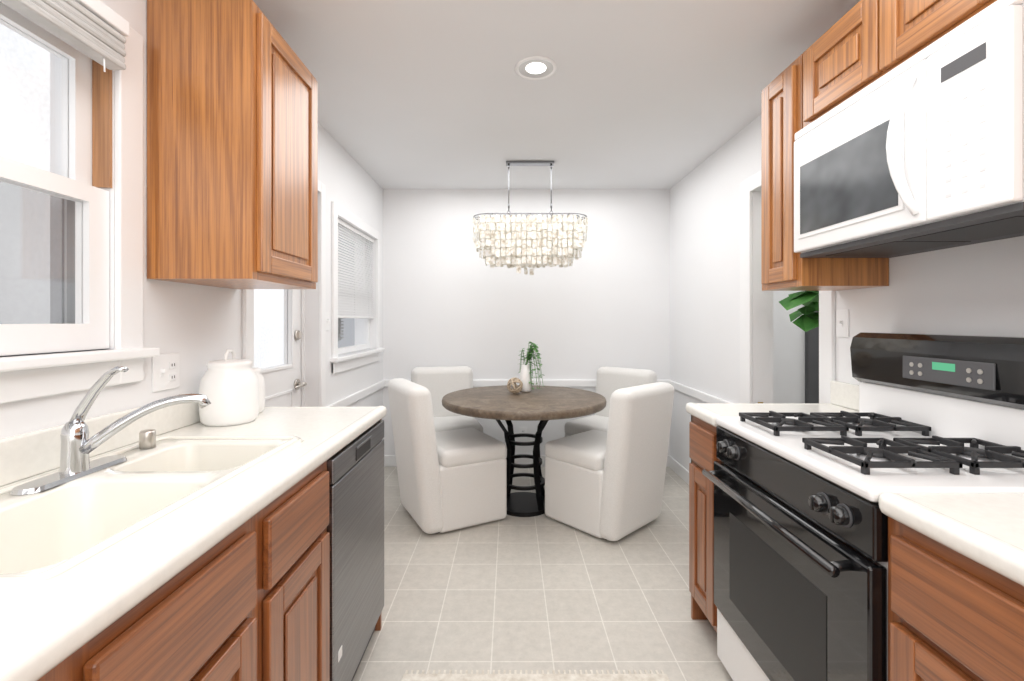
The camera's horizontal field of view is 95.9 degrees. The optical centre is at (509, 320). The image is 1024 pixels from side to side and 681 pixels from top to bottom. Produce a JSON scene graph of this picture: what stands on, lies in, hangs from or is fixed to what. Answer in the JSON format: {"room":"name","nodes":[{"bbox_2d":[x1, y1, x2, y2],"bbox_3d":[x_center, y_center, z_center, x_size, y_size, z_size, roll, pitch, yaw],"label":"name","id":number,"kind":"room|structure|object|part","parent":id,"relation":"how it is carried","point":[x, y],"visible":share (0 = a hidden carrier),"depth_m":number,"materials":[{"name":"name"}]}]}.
{"room":"kitchen","nodes":[
{"label":"kitchen","id":0,"kind":"room"},
{"bbox_2d":[0,0,382,438],"bbox_3d":[-1.209,0.060,1.235,0.180,2.440,5.870,0,0,0],"label":"wall","id":1,"kind":"structure","parent":0,"point":[197,327],"depth_m":1.61,"materials":[{"name":"white paint"}]},
{"bbox_2d":[0,2,159,403],"bbox_3d":[-1.157,-0.338,0.780,0.175,1.035,1.270,0,0,0],"label":"window","id":2,"kind":"structure","parent":1,"relation":"in","point":[84,274],"depth_m":1.25,"materials":[{"name":"white wood"}]},
{"bbox_2d":[0,0,128,71],"bbox_3d":[-1.072,-0.735,0.735,0.056,0.170,1.070,0,0,0],"label":"window shade","id":3,"kind":"object","parent":2,"relation":"attached to","point":[97,31],"visible":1,"depth_m":1.15,"materials":[{"name":"white fabric"}]},
{"bbox_2d":[152,353,179,391],"bbox_3d":[-1.110,0.165,1.500,0.018,0.116,0.116,0,0,0],"label":"light switch","id":4,"kind":"object","parent":1,"relation":"attached to","point":[165,371],"visible":0.94,"depth_m":1.49,"materials":[{"name":"white plastic"}]},
{"bbox_2d":[147,0,317,288],"bbox_3d":[-0.946,-0.560,1.655,0.341,0.860,0.470,0,0,0],"label":"upper cabinet","id":5,"kind":"object","parent":1,"relation":"attached to","point":[232,144],"visible":1,"depth_m":1.42,"materials":[{"name":"brown wood"}]},
{"bbox_2d":[254,289,306,406],"bbox_3d":[-1.208,0.263,2.345,0.102,2.018,0.702,0,0,0],"label":"door leaf","id":6,"kind":"structure","parent":1,"relation":"in","point":[284,384],"depth_m":2.57,"materials":[{"name":"white wood"}]},
{"bbox_2d":[242,180,325,406],"bbox_3d":[-1.157,0.234,2.345,0.113,2.092,0.834,0,0,0],"label":"door frame","id":7,"kind":"structure","parent":1,"relation":"attached to","point":[247,323],"depth_m":2.70,"materials":[{"name":"white wood"}]},
{"bbox_2d":[326,380,384,406],"bbox_3d":[-1.108,0.547,3.394,0.022,0.065,1.260,0,0,0],"label":"trim","id":8,"kind":"structure","parent":1,"relation":"attached to","point":[379,385],"depth_m":3.35,"materials":[{"name":"white wood"}]},
{"bbox_2d":[330,201,384,373],"bbox_3d":[-1.172,-0.207,3.410,0.206,1.085,1.080,0,0,0],"label":"window","id":9,"kind":"structure","parent":1,"relation":"in","point":[352,303],"depth_m":3.35,"materials":[{"name":"white wood"}]},
{"bbox_3d":[-1.222,-0.225,3.410,0.106,0.904,0.894,0,0,0],"label":"window sash","id":10,"kind":"part","parent":9,"relation":"part of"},
{"bbox_2d":[383,189,669,454],"bbox_3d":[0.144,0.060,4.120,2.526,2.440,0.100,0,0,0],"label":"wall","id":11,"kind":"structure","parent":0,"point":[450,298],"depth_m":4.07,"materials":[{"name":"white paint"}]},
{"bbox_2d":[519,427,526,439],"bbox_3d":[0.115,0.990,4.065,0.070,0.116,0.010,0,0,0],"label":"outlet","id":12,"kind":"object","parent":11,"relation":"attached to","point":[522,429],"visible":0.69,"depth_m":4.06,"materials":[{"name":"white plastic"}]},
{"bbox_2d":[385,380,667,386],"bbox_3d":[0.144,0.547,4.054,2.526,0.065,0.030,0,0,0],"label":"trim","id":13,"kind":"structure","parent":11,"relation":"attached to","point":[476,383],"depth_m":4.05,"materials":[{"name":"white wood"}]},
{"bbox_2d":[385,455,667,466],"bbox_3d":[0.144,1.230,4.061,2.526,0.100,0.018,0,0,0],"label":"baseboard","id":14,"kind":"structure","parent":11,"relation":"attached to","point":[390,460],"depth_m":4.06,"materials":[{"name":"white wood"}]},
{"bbox_2d":[353,467,732,680],"bbox_3d":[0.739,1.305,1.235,4.076,0.050,5.870,0,0,0],"label":"floor","id":15,"kind":"structure","parent":0,"point":[539,593],"depth_m":2.12,"materials":[{"name":"tile"}]},
{"bbox_2d":[37,615,124,680],"bbox_3d":[-0.816,0.840,0.341,0.600,0.880,0.496,0,0,0],"label":"base cabinet","id":16,"kind":"object","parent":15,"relation":"on","point":[102,658],"depth_m":0.59,"materials":[{"name":"brown wood"}]},
{"bbox_2d":[124,495,284,680],"bbox_3d":[-0.816,0.840,0.760,0.600,0.880,0.496,0,0,0],"label":"base cabinet","id":17,"kind":"object","parent":15,"relation":"on","point":[249,600],"depth_m":0.84,"materials":[{"name":"brown wood"}]},
{"bbox_2d":[0,393,386,680],"bbox_3d":[-0.813,0.399,0.165,0.606,0.284,3.521,0,0,0],"label":"countertop","id":18,"kind":"structure","parent":17,"relation":"on","point":[85,559],"depth_m":0.98,"materials":[{"name":"white stone"}]},
{"bbox_2d":[10,366,210,494],"bbox_3d":[-0.876,0.223,1.045,0.276,0.247,0.250,0,0,0],"label":"faucet","id":19,"kind":"object","parent":18,"relation":"on","point":[78,445],"visible":0.98,"depth_m":1.03,"materials":[{"name":"silver metal"}]},
{"bbox_2d":[139,429,155,449],"bbox_3d":[-0.992,0.323,1.265,0.037,0.049,0.037,0,0,0],"label":"air gap cap","id":20,"kind":"object","parent":18,"relation":"on","point":[147,438],"visible":1,"depth_m":1.25,"materials":[{"name":"silver metal"}]},
{"bbox_2d":[199,349,258,426],"bbox_3d":[-0.994,0.229,1.640,0.184,0.257,0.184,0,0,0],"label":"jar","id":21,"kind":"object","parent":18,"relation":"on","point":[229,388],"visible":1,"depth_m":1.57,"materials":[{"name":"white ceramic"}]},
{"bbox_2d":[251,367,264,412],"bbox_3d":[-1.024,0.262,1.800,0.124,0.190,0.124,0,0,0],"label":"jar","id":22,"kind":"object","parent":18,"relation":"on","point":[257,370],"visible":0.17,"depth_m":1.79,"materials":[{"name":"white ceramic"}]},
{"bbox_2d":[282,461,329,680],"bbox_3d":[-0.816,0.840,1.141,0.600,0.880,0.418,0,0,0],"label":"base cabinet","id":23,"kind":"object","parent":15,"relation":"on","point":[307,538],"depth_m":1.19,"materials":[{"name":"brown wood"}]},
{"bbox_2d":[375,419,381,630],"bbox_3d":[-0.816,0.840,1.596,0.600,0.880,0.658,0,0,0],"label":"base cabinet","id":24,"kind":"object","parent":15,"relation":"on","point":[378,626],"depth_m":1.91,"materials":[{"name":"brown wood"}]},
{"bbox_2d":[327,420,383,680],"bbox_3d":[-0.800,0.837,1.629,0.578,0.861,0.550,0,0,0],"label":"dishwasher","id":25,"kind":"object","parent":24,"relation":"in","point":[355,526],"visible":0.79,"depth_m":1.55,"materials":[{"name":"grey metal"}]},
{"bbox_2d":[411,366,482,431],"bbox_3d":[-0.514,0.833,3.675,0.512,0.895,0.578,0,0,-15],"label":"chair","id":26,"kind":"object","parent":15,"relation":"on","point":[438,383],"visible":0.29,"depth_m":3.79,"materials":[{"name":"fabric"}]},
{"bbox_2d":[388,378,506,533],"bbox_3d":[-0.422,0.833,3.035,0.653,0.895,0.542,0,0,-29],"label":"chair","id":27,"kind":"object","parent":15,"relation":"on","point":[451,480],"visible":1,"depth_m":2.81,"materials":[{"name":"fabric"}]},
{"bbox_2d":[442,385,606,516],"bbox_3d":[0.095,0.900,3.200,1.124,0.760,1.124,0,0,0],"label":"table","id":28,"kind":"object","parent":15,"relation":"on","point":[544,405],"visible":0.92,"depth_m":3.07,"materials":[{"name":"stone"}]},
{"bbox_2d":[507,377,522,393],"bbox_3d":[0.035,0.462,3.300,0.114,0.115,0.112,0,0,0],"label":"decorative ball","id":29,"kind":"object","parent":28,"relation":"on","point":[513,381],"visible":1,"depth_m":3.27,"materials":[{"name":"wicker"}]},
{"bbox_2d":[519,342,544,391],"bbox_3d":[0.152,0.335,3.423,0.206,0.368,0.226,0,0,0],"label":"vase","id":30,"kind":"object","parent":28,"relation":"on","point":[525,372],"visible":1,"depth_m":3.37,"materials":[{"name":"white ceramic"}]},
{"bbox_2d":[401,670,669,680],"bbox_3d":[0.090,1.275,0.995,0.950,0.010,1.390,0,0,0],"label":"rug","id":31,"kind":"object","parent":15,"relation":"on","point":[537,676],"visible":1,"depth_m":1.65,"materials":[{"name":"beige fabric"}]},
{"bbox_2d":[545,382,673,540],"bbox_3d":[0.629,0.833,2.944,0.542,0.895,0.653,0,0,-43],"label":"chair","id":32,"kind":"object","parent":15,"relation":"on","point":[608,485],"visible":1,"depth_m":2.72,"materials":[{"name":"fabric"}]},
{"bbox_2d":[564,366,656,436],"bbox_3d":[0.791,0.833,3.611,0.578,0.895,0.512,0,0,-45],"label":"chair","id":33,"kind":"object","parent":15,"relation":"on","point":[610,381],"visible":0.31,"depth_m":3.67,"materials":[{"name":"fabric"}]},
{"bbox_2d":[689,415,705,619],"bbox_3d":[1.083,0.840,1.855,0.640,0.880,0.282,0,0,0],"label":"base cabinet","id":34,"kind":"object","parent":15,"relation":"on","point":[696,426],"depth_m":1.91,"materials":[{"name":"brown wood"}]},
{"bbox_2d":[705,423,720,631],"bbox_3d":[1.083,0.840,1.312,0.640,0.880,0.880,0,0,0],"label":"base cabinet","id":35,"kind":"object","parent":15,"relation":"on","point":[710,431],"depth_m":1.77,"materials":[{"name":"brown wood"}]},
{"bbox_2d":[779,291,818,331],"bbox_3d":[1.722,0.466,2.518,0.539,1.629,0.557,0,0,0],"label":"plant","id":36,"kind":"object","parent":15,"relation":"on","point":[808,320],"visible":0.04,"depth_m":2.45,"materials":[{"name":"green plant"}]},
{"bbox_2d":[702,332,1023,680],"bbox_3d":[1.044,0.651,1.335,0.702,1.218,0.742,0,0,0],"label":"stove","id":37,"kind":"object","parent":15,"relation":"on","point":[800,556],"visible":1,"depth_m":1.25,"materials":[{"name":"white metal"}]},
{"bbox_2d":[888,517,1023,680],"bbox_3d":[1.083,0.840,0.704,0.640,0.880,0.504,0,0,0],"label":"base cabinet","id":38,"kind":"object","parent":15,"relation":"on","point":[953,615],"depth_m":0.81,"materials":[{"name":"brown wood"}]},
{"bbox_2d":[686,381,1023,585],"bbox_3d":[1.079,0.327,0.202,0.649,0.141,3.596,0,0,0],"label":"countertop","id":39,"kind":"structure","parent":38,"relation":"on","point":[986,530],"depth_m":0.87,"materials":[{"name":"white stone"}]},
{"bbox_2d":[253,0,859,188],"bbox_3d":[0.739,-1.185,1.235,4.076,0.050,5.870,0,0,0],"label":"ceiling","id":40,"kind":"structure","parent":0,"point":[628,94],"depth_m":2.23,"materials":[{"name":"white paint"}]},
{"bbox_2d":[472,161,587,274],"bbox_3d":[0.145,-0.749,3.369,0.837,0.821,0.281,0,0,0],"label":"chandelier","id":41,"kind":"object","parent":40,"relation":"hanging from","point":[552,239],"visible":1,"depth_m":3.26,"materials":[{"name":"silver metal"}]},
{"bbox_2d":[515,56,556,79],"bbox_3d":[0.119,-1.155,2.118,0.194,0.008,0.194,0,0,0],"label":"recessed light","id":42,"kind":"object","parent":40,"relation":"in","point":[539,67],"visible":1,"depth_m":2.12,"materials":[{"name":"white"}]},
{"bbox_2d":[773,291,818,402],"bbox_3d":[2.142,0.060,3.300,1.230,2.440,0.100,0,0,0],"label":"wall","id":43,"kind":"structure","parent":0,"point":[795,364],"depth_m":3.23,"materials":[{"name":"grey paint"}]},
{"bbox_2d":[670,114,1023,470],"bbox_3d":[1.467,0.060,1.235,0.120,2.440,5.870,0,0,0],"label":"wall","id":44,"kind":"structure","parent":0,"point":[975,289],"depth_m":2.68,"materials":[{"name":"white paint"}]},
{"bbox_2d":[668,455,688,484],"bbox_3d":[1.400,1.230,3.423,0.014,0.100,1.235,0,0,0],"label":"baseboard","id":45,"kind":"structure","parent":44,"relation":"attached to","point":[677,468],"depth_m":3.82,"materials":[{"name":"white wood"}]},
{"bbox_2d":[668,380,730,402],"bbox_3d":[1.396,0.547,3.416,0.022,0.065,1.220,0,0,0],"label":"trim","id":46,"kind":"structure","parent":44,"relation":"attached to","point":[697,394],"depth_m":3.43,"materials":[{"name":"white wood"}]},
{"bbox_2d":[740,171,834,402],"bbox_3d":[1.428,0.223,2.395,0.078,2.115,0.800,0,0,0],"label":"door frame","id":47,"kind":"structure","parent":44,"relation":"attached to","point":[749,185],"depth_m":2.68,"materials":[{"name":"white wood"}]},
{"bbox_2d":[761,59,888,290],"bbox_3d":[1.234,-0.560,1.849,0.341,0.860,0.273,0,0,0],"label":"upper cabinet","id":48,"kind":"object","parent":44,"relation":"attached to","point":[782,269],"depth_m":1.79,"materials":[{"name":"brown wood"}]},
{"bbox_2d":[836,309,848,336],"bbox_3d":[1.398,0.010,1.950,0.018,0.116,0.070,0,0,0],"label":"switch plate","id":49,"kind":"object","parent":44,"relation":"attached to","point":[842,323],"visible":1,"depth_m":1.95,"materials":[{"name":"white plastic"}]},
{"bbox_2d":[797,0,996,131],"bbox_3d":[1.234,-0.843,1.335,0.341,0.294,0.742,0,0,0],"label":"upper cabinet","id":50,"kind":"object","parent":44,"relation":"attached to","point":[859,46],"depth_m":1.38,"materials":[{"name":"brown wood"}]},
{"bbox_2d":[794,0,1023,257],"bbox_3d":[1.199,-0.462,1.335,0.408,0.460,0.742,0,0,0],"label":"microwave","id":51,"kind":"object","parent":50,"relation":"attached to","point":[921,151],"visible":1,"depth_m":1.18,"materials":[{"name":"white plastic"}]},
{"label":"outside","id":52,"kind":"structure","parent":0,"visible":0},
{"bbox_2d":[0,24,283,367],"bbox_3d":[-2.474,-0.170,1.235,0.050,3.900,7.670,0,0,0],"label":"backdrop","id":53,"kind":"structure","parent":52,"point":[16,62],"depth_m":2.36,"materials":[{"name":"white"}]}
]}

